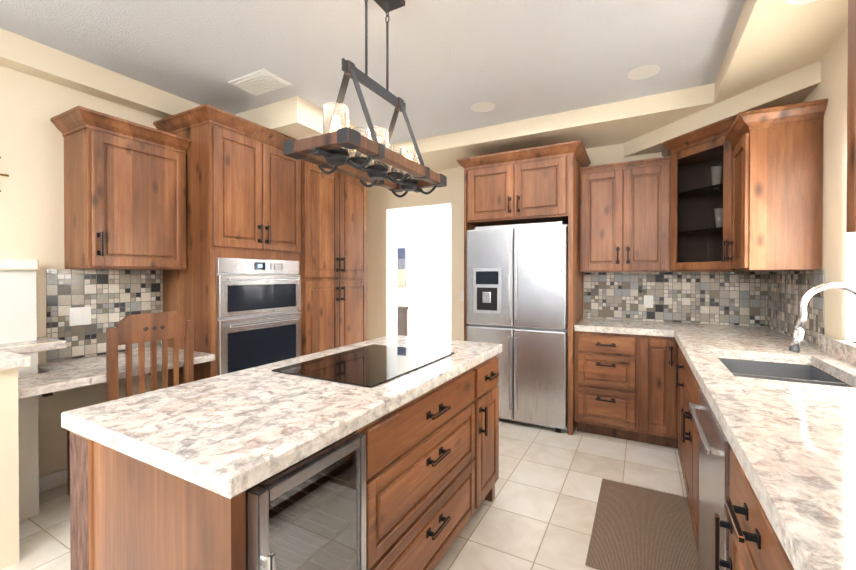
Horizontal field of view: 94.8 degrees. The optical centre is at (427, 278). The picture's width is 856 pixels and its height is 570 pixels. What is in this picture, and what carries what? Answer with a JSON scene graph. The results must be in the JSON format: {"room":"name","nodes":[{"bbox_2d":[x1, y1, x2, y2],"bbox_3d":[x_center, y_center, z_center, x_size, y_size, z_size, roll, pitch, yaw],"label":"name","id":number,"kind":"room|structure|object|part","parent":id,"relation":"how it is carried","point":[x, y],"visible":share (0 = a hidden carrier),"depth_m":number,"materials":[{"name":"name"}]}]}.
{"room":"kitchen","nodes":[
{"label":"kitchen","id":0,"kind":"room"},
{"bbox_2d":[0,65,66,569],"bbox_3d":[-2.330,-0.037,2.116,1.040,2.740,0.555,0,0,29],"label":"wall","id":1,"kind":"structure","parent":0,"point":[22,344],"depth_m":2.23,"materials":[{"name":"beige paint"}]},
{"bbox_2d":[2,418,686,569],"bbox_3d":[-1.235,1.346,3.696,8.300,0.050,12.500,0,0,29],"label":"floor","id":2,"kind":"structure","parent":0,"point":[538,512],"depth_m":2.33,"materials":[{"name":"tile"}]},
{"bbox_2d":[67,311,193,495],"bbox_3d":[-1.873,0.767,2.491,0.550,1.125,0.470,0,0,29],"label":"chair","id":3,"kind":"object","parent":2,"relation":"on","point":[127,331],"visible":0.25,"depth_m":2.35,"materials":[{"name":"brown wood"}]},
{"bbox_2d":[158,104,305,386],"bbox_3d":[-1.586,0.061,3.300,0.649,2.526,0.854,0,0,29],"label":"tall cabinet","id":4,"kind":"object","parent":2,"relation":"on","point":[248,238],"depth_m":2.98,"materials":[{"name":"brown wood"}]},
{"bbox_2d":[61,335,501,569],"bbox_3d":[-0.314,0.866,1.795,0.855,0.939,1.810,0,0,29],"label":"kitchen island","id":5,"kind":"object","parent":2,"relation":"on","point":[381,453],"visible":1,"depth_m":1.17,"materials":[{"name":"brown wood"}]},
{"bbox_3d":[-0.269,0.398,1.910,0.540,0.006,0.740,0,0,29],"label":"cooktop glass","id":6,"kind":"part","parent":5,"relation":"part of","materials":[{"name":"black glass"}]},
{"bbox_2d":[306,161,366,354],"bbox_3d":[-1.154,0.055,4.092,0.649,2.526,0.951,0,0,29],"label":"tall cabinet","id":7,"kind":"object","parent":2,"relation":"on","point":[336,202],"depth_m":3.89,"materials":[{"name":"brown wood"}]},
{"bbox_2d":[397,306,407,335],"bbox_3d":[-0.875,0.872,6.251,1.045,0.860,0.457,0,0,29],"label":"dresser","id":8,"kind":"object","parent":2,"relation":"on","point":[401,321],"visible":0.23,"depth_m":6.08,"materials":[{"name":"brown"}]},
{"bbox_2d":[467,221,567,432],"bbox_3d":[0.918,0.409,3.821,0.912,1.822,0.688,0,0,29],"label":"fridge","id":9,"kind":"object","parent":2,"relation":"on","point":[517,291],"visible":0.94,"depth_m":3.49,"materials":[{"name":"silver metal"}]},
{"bbox_2d":[574,330,649,443],"bbox_3d":[1.635,0.883,3.489,0.552,0.880,0.623,0,0,29],"label":"base cabinet","id":10,"kind":"object","parent":2,"relation":"on","point":[612,369],"depth_m":3.21,"materials":[{"name":"brown wood"}]},
{"bbox_2d":[574,318,789,337],"bbox_3d":[2.003,0.417,3.279,1.400,0.050,0.622,0,0,29],"label":"countertop","id":11,"kind":"structure","parent":10,"relation":"on","point":[623,326],"depth_m":3.18,"materials":[{"name":"white stone"}]},
{"bbox_2d":[585,479,699,569],"bbox_3d":[1.173,1.325,2.087,0.530,0.013,0.880,0,0,29],"label":"kitchen mat","id":12,"kind":"object","parent":2,"relation":"on","point":[637,528],"visible":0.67,"depth_m":2.06,"materials":[{"name":"brown fabric"}]},
{"bbox_2d":[650,334,665,446],"bbox_3d":[1.925,0.884,3.332,0.260,0.880,0.623,0,0,29],"label":"base cabinet","id":13,"kind":"object","parent":2,"relation":"on","point":[657,342],"depth_m":3.06,"materials":[{"name":"brown wood"}]},
{"bbox_2d":[666,334,677,448],"bbox_3d":[2.067,0.888,2.686,0.732,0.880,0.416,0,0,29],"label":"base cabinet","id":14,"kind":"object","parent":2,"relation":"on","point":[671,342],"depth_m":3.01,"materials":[{"name":"brown wood"}]},
{"bbox_2d":[678,346,693,513],"bbox_3d":[1.905,0.891,2.334,0.680,0.880,0.482,0,0,29],"label":"base cabinet","id":15,"kind":"object","parent":2,"relation":"on","point":[685,379],"depth_m":2.16,"materials":[{"name":"brown wood"}]},
{"bbox_2d":[694,382,721,569],"bbox_3d":[1.289,0.899,1.212,0.686,0.880,0.682,0,0,29],"label":"base cabinet","id":16,"kind":"object","parent":2,"relation":"on","point":[706,427],"depth_m":1.47,"materials":[{"name":"metal"}]},
{"bbox_2d":[689,389,731,569],"bbox_3d":[1.001,0.843,1.414,0.068,0.750,0.590,0,0,29],"label":"dishwasher","id":17,"kind":"object","parent":16,"relation":"in","point":[714,447],"depth_m":1.37,"materials":[{"name":"silver metal"}]},
{"bbox_2d":[718,430,773,569],"bbox_3d":[1.007,0.903,0.694,0.686,0.880,0.644,0,0,29],"label":"base cabinet","id":18,"kind":"object","parent":2,"relation":"on","point":[742,521],"depth_m":1.00,"materials":[{"name":"brown wood"}]},
{"bbox_2d":[674,330,855,569],"bbox_3d":[1.183,0.434,1.021,0.678,0.050,4.128,0,0,29],"label":"countertop","id":19,"kind":"structure","parent":18,"relation":"on","point":[795,442],"depth_m":1.03,"materials":[{"name":"white stone"}]},
{"bbox_2d":[718,354,853,385],"bbox_3d":[1.635,0.543,1.842,0.429,0.204,0.700,0,0,29],"label":"sink","id":20,"kind":"object","parent":19,"relation":"in","point":[748,367],"depth_m":2.09,"materials":[{"name":"grey metal"}]},
{"bbox_2d":[766,526,793,569],"bbox_3d":[0.732,0.907,0.190,0.686,0.880,0.794,0,0,29],"label":"base cabinet","id":21,"kind":"object","parent":2,"relation":"on","point":[777,558],"depth_m":0.73,"materials":[{"name":"brown wood"}]},
{"bbox_2d":[0,0,744,211],"bbox_3d":[-1.235,-1.459,3.676,8.300,0.080,12.500,0,0,29],"label":"ceiling","id":22,"kind":"structure","parent":0,"point":[451,62],"depth_m":2.41,"materials":[{"name":"white paint"}]},
{"bbox_2d":[228,68,291,95],"bbox_3d":[-1.207,-1.403,2.829,0.380,0.017,0.240,0,0,29],"label":"ceiling vent","id":23,"kind":"object","parent":22,"relation":"in","point":[260,82],"visible":0.98,"depth_m":2.81,"materials":[{"name":"white plastic"}]},
{"bbox_2d":[284,0,446,197],"bbox_3d":[-0.243,-0.931,1.886,0.338,0.948,0.840,0,0,29],"label":"linear chandelier","id":24,"kind":"object","parent":22,"relation":"hanging from","point":[334,144],"visible":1,"depth_m":1.76,"materials":[{"name":"brown wood"}]},
{"bbox_2d":[471,102,494,111],"bbox_3d":[0.454,-1.428,3.245,0.196,0.036,0.196,0,0,29],"label":"recessed light","id":25,"kind":"object","parent":22,"relation":"in","point":[483,107],"visible":0.92,"depth_m":3.25,"materials":[{"name":"white plastic"}]},
{"bbox_2d":[628,65,659,79],"bbox_3d":[1.473,-1.424,2.690,0.196,0.036,0.196,0,0,29],"label":"recessed light","id":26,"kind":"object","parent":22,"relation":"in","point":[643,72],"visible":0.94,"depth_m":2.69,"materials":[{"name":"white plastic"}]},
{"bbox_2d":[0,0,855,477],"bbox_3d":[-1.317,-0.043,2.962,7.250,2.740,11.150,0,0,29],"label":"wall","id":27,"kind":"structure","parent":0,"point":[780,52],"depth_m":2.70,"materials":[{"name":"beige paint"}]},
{"bbox_2d":[39,469,67,492],"bbox_3d":[-2.259,1.283,2.745,0.012,0.090,0.750,0,0,29],"label":"baseboard","id":28,"kind":"structure","parent":27,"relation":"attached to","point":[52,480],"depth_m":2.50,"materials":[{"name":"white"}]},
{"bbox_2d":[46,269,161,362],"bbox_3d":[-2.239,0.231,2.778,0.008,0.590,0.680,0,0,29],"label":"tile backsplash","id":29,"kind":"structure","parent":27,"relation":"attached to","point":[111,298],"depth_m":2.69,"materials":[{"name":"tile"}]},
{"bbox_2d":[69,307,90,325],"bbox_3d":[-2.314,0.249,2.622,0.009,0.120,0.115,0,0,29],"label":"light switch","id":30,"kind":"object","parent":29,"relation":"attached to","point":[79,315],"visible":1,"depth_m":2.62,"materials":[{"name":"white plastic"}]},
{"bbox_2d":[18,346,214,398],"bbox_3d":[-2.022,0.630,2.480,0.661,0.200,1.004,0,0,29],"label":"countertop","id":31,"kind":"structure","parent":27,"relation":"attached to","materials":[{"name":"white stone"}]},
{"bbox_2d":[58,108,185,271],"bbox_3d":[-2.065,-0.542,2.730,0.349,0.951,0.592,0,0,29],"label":"upper cabinet","id":32,"kind":"object","parent":27,"relation":"attached to","point":[125,181],"depth_m":2.54,"materials":[{"name":"brown wood"}]},
{"bbox_2d":[397,248,405,285],"bbox_3d":[-0.634,-0.188,6.355,0.640,0.600,0.032,0,0,29],"label":"framed picture","id":33,"kind":"object","parent":27,"relation":"attached to","point":[401,266],"visible":0.26,"depth_m":6.22,"materials":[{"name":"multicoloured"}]},
{"bbox_2d":[461,291,463,300],"bbox_3d":[0.413,0.195,4.503,0.075,0.120,0.009,0,0,29],"label":"light switch","id":34,"kind":"object","parent":27,"relation":"attached to","point":[462,295],"visible":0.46,"depth_m":4.51,"materials":[{"name":"white plastic"}]},
{"bbox_2d":[456,140,590,435],"bbox_3d":[0.932,0.087,3.823,1.127,2.466,0.701,0,0,29],"label":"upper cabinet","id":35,"kind":"object","parent":27,"relation":"attached to","point":[540,184],"visible":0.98,"depth_m":3.50,"materials":[{"name":"brown wood"}]},
{"bbox_2d":[580,121,719,271],"bbox_3d":[1.979,-0.596,3.218,1.405,1.071,0.751,0,0,29],"label":"upper cabinet","id":36,"kind":"object","parent":27,"relation":"attached to","point":[662,214],"depth_m":3.38,"materials":[{"name":"brown wood"}]},
{"bbox_2d":[584,272,766,326],"bbox_3d":[2.156,0.164,3.554,1.399,0.448,0.008,0,0,29],"label":"tile backsplash","id":37,"kind":"structure","parent":27,"relation":"attached to","point":[731,298],"depth_m":3.50,"materials":[{"name":"tile"}]},
{"bbox_2d":[644,295,652,307],"bbox_3d":[2.026,0.209,3.616,0.075,0.115,0.008,0,0,29],"label":"outlet","id":38,"kind":"object","parent":37,"relation":"attached to","point":[648,301],"visible":1,"depth_m":3.61,"materials":[{"name":"white plastic"}]},
{"bbox_2d":[720,99,827,271],"bbox_3d":[2.227,-0.592,2.639,0.415,1.071,0.810,0,0,29],"label":"upper cabinet","id":39,"kind":"object","parent":27,"relation":"attached to","point":[741,192],"depth_m":2.34,"materials":[{"name":"brown wood"}]},
{"bbox_2d":[767,270,824,347],"bbox_3d":[2.501,0.170,2.716,0.008,0.448,1.131,0,0,29],"label":"tile backsplash","id":40,"kind":"structure","parent":27,"relation":"attached to","point":[786,290],"depth_m":2.65,"materials":[{"name":"tile"}]},
{"bbox_2d":[786,0,816,4],"bbox_3d":[1.693,-1.276,1.716,0.196,0.036,0.196,0,0,29],"label":"recessed light","id":41,"kind":"object","parent":27,"relation":"in","point":[796,2],"visible":1,"depth_m":1.80,"materials":[{"name":"white plastic"}]},
{"bbox_2d":[839,340,855,345],"bbox_3d":[1.889,0.332,1.502,0.120,0.030,1.110,0,0,29],"label":"window sill","id":42,"kind":"structure","parent":27,"relation":"attached to","point":[851,343],"depth_m":1.94,"materials":[{"name":"white"}]},
{"bbox_2d":[846,0,855,235],"bbox_3d":[1.079,-0.619,0.507,0.391,0.986,1.568,0,0,29],"label":"upper cabinet","id":43,"kind":"object","parent":27,"relation":"attached to","point":[851,160],"visible":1,"depth_m":1.18,"materials":[{"name":"brown wood"}]}
]}

